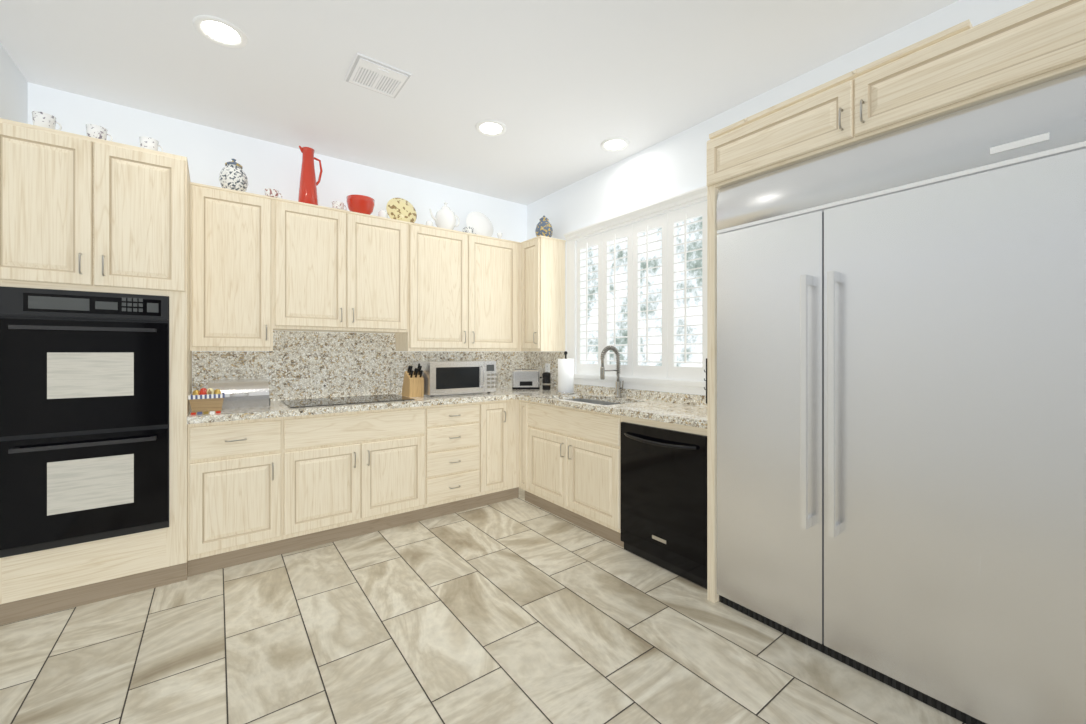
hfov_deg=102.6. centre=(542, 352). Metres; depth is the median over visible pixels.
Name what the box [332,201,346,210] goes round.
teacup
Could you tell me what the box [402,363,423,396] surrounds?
knife block
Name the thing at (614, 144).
recessed light
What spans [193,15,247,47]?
recessed light
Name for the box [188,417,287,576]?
base cabinet
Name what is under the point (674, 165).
wall
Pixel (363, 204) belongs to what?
bowl
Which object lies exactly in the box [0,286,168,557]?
wall oven
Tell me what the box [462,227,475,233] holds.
teacup
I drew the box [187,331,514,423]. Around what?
countertop
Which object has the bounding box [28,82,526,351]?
wall
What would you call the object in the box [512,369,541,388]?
toaster
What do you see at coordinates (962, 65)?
upper cabinet
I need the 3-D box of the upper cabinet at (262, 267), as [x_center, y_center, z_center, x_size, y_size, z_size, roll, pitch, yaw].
[-1.058,-0.520,3.441,2.696,1.020,0.633,0,0,-37]
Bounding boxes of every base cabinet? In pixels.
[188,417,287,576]
[288,406,427,552]
[428,402,483,518]
[484,399,511,505]
[516,399,623,547]
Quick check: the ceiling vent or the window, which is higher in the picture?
the ceiling vent
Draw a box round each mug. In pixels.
[32,111,61,130]
[86,124,112,140]
[139,136,162,151]
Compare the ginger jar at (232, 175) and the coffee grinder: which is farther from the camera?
the coffee grinder
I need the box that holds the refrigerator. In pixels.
[717,69,1085,723]
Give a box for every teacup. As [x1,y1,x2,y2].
[264,188,281,198]
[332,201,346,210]
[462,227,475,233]
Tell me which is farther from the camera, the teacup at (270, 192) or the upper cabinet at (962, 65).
the teacup at (270, 192)
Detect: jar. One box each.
[219,159,247,191]
[535,216,552,236]
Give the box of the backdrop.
[587,217,701,366]
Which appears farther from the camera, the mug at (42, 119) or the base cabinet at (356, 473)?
the base cabinet at (356, 473)
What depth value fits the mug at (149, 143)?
2.35 m
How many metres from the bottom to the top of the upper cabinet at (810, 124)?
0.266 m
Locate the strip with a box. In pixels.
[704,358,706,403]
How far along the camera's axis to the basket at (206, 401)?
2.52 m
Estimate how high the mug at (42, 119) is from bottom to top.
0.090 m
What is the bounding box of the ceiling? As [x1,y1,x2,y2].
[0,0,957,204]
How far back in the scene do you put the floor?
1.84 m
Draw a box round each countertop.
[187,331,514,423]
[515,352,706,428]
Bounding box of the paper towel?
[556,351,574,394]
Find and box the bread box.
[207,379,269,408]
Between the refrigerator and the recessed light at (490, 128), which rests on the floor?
the refrigerator
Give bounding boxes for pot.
[378,210,387,217]
[426,221,432,225]
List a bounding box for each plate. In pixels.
[386,198,416,222]
[466,211,492,236]
[545,363,549,371]
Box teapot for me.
[429,202,459,229]
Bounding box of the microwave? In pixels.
[413,360,497,395]
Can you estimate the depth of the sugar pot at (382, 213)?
3.37 m
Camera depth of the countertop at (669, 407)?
3.19 m
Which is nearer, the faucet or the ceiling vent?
the ceiling vent
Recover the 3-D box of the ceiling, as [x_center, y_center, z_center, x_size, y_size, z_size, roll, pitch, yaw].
[0.265,-1.555,1.077,3.662,0.060,6.245,0,0,-37]
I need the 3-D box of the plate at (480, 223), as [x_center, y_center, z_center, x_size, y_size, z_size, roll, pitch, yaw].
[-0.585,-1.163,3.993,0.280,0.272,0.117,0,0,-37]
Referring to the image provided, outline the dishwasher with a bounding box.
[621,416,706,588]
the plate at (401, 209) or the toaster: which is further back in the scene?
the toaster
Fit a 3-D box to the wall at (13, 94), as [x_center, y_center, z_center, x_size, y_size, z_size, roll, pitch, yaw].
[-1.151,-0.138,0.014,0.120,2.775,6.005,0,0,-37]
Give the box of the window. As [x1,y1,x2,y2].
[564,185,706,394]
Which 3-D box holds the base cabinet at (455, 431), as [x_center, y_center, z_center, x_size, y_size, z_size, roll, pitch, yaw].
[-0.868,0.820,3.586,0.451,0.860,0.628,0,0,-37]
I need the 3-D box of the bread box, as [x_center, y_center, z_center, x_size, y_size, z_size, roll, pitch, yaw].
[-1.996,0.267,2.850,0.330,0.165,0.325,0,0,-37]
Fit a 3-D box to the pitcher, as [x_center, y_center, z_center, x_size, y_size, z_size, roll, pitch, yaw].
[-1.656,-1.243,3.096,0.157,0.424,0.128,0,0,-37]
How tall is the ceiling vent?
0.016 m
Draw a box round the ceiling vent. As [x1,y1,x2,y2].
[344,53,411,98]
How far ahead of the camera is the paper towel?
3.63 m
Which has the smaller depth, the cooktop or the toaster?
the cooktop
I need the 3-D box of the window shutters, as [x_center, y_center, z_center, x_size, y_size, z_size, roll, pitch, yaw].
[0.793,-0.403,3.219,0.076,1.171,1.628,0,0,-37]
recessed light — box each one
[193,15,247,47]
[475,120,506,135]
[601,137,629,151]
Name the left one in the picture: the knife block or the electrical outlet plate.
the knife block
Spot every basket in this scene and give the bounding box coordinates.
[188,388,224,409]
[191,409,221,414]
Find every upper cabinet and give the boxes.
[190,182,565,351]
[707,73,850,195]
[847,0,1085,145]
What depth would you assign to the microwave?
3.56 m
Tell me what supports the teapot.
on the upper cabinet at (262, 267)
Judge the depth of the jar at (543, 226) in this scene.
3.97 m
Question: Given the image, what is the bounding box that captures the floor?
[0,488,964,723]
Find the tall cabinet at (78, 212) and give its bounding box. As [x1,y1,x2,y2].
[0,118,191,624]
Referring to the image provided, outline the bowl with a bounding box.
[346,195,374,214]
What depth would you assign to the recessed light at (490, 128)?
2.94 m
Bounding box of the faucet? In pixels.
[600,345,623,397]
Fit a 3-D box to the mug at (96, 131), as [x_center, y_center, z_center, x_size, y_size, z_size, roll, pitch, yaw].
[-2.297,-1.116,2.252,0.100,0.090,0.080,0,0,-37]
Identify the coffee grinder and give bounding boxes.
[542,372,550,389]
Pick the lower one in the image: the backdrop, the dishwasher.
the dishwasher
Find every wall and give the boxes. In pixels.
[0,43,27,123]
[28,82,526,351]
[527,0,1033,394]
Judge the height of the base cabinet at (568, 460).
0.860 m
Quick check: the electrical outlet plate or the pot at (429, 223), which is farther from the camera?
the electrical outlet plate
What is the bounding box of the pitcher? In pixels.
[298,146,322,204]
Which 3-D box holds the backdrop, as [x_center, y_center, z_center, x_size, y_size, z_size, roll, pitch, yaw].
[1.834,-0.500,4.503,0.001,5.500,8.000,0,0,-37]
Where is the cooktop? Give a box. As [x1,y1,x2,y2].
[281,394,414,407]
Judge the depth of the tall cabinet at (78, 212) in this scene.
2.17 m
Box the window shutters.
[576,201,706,379]

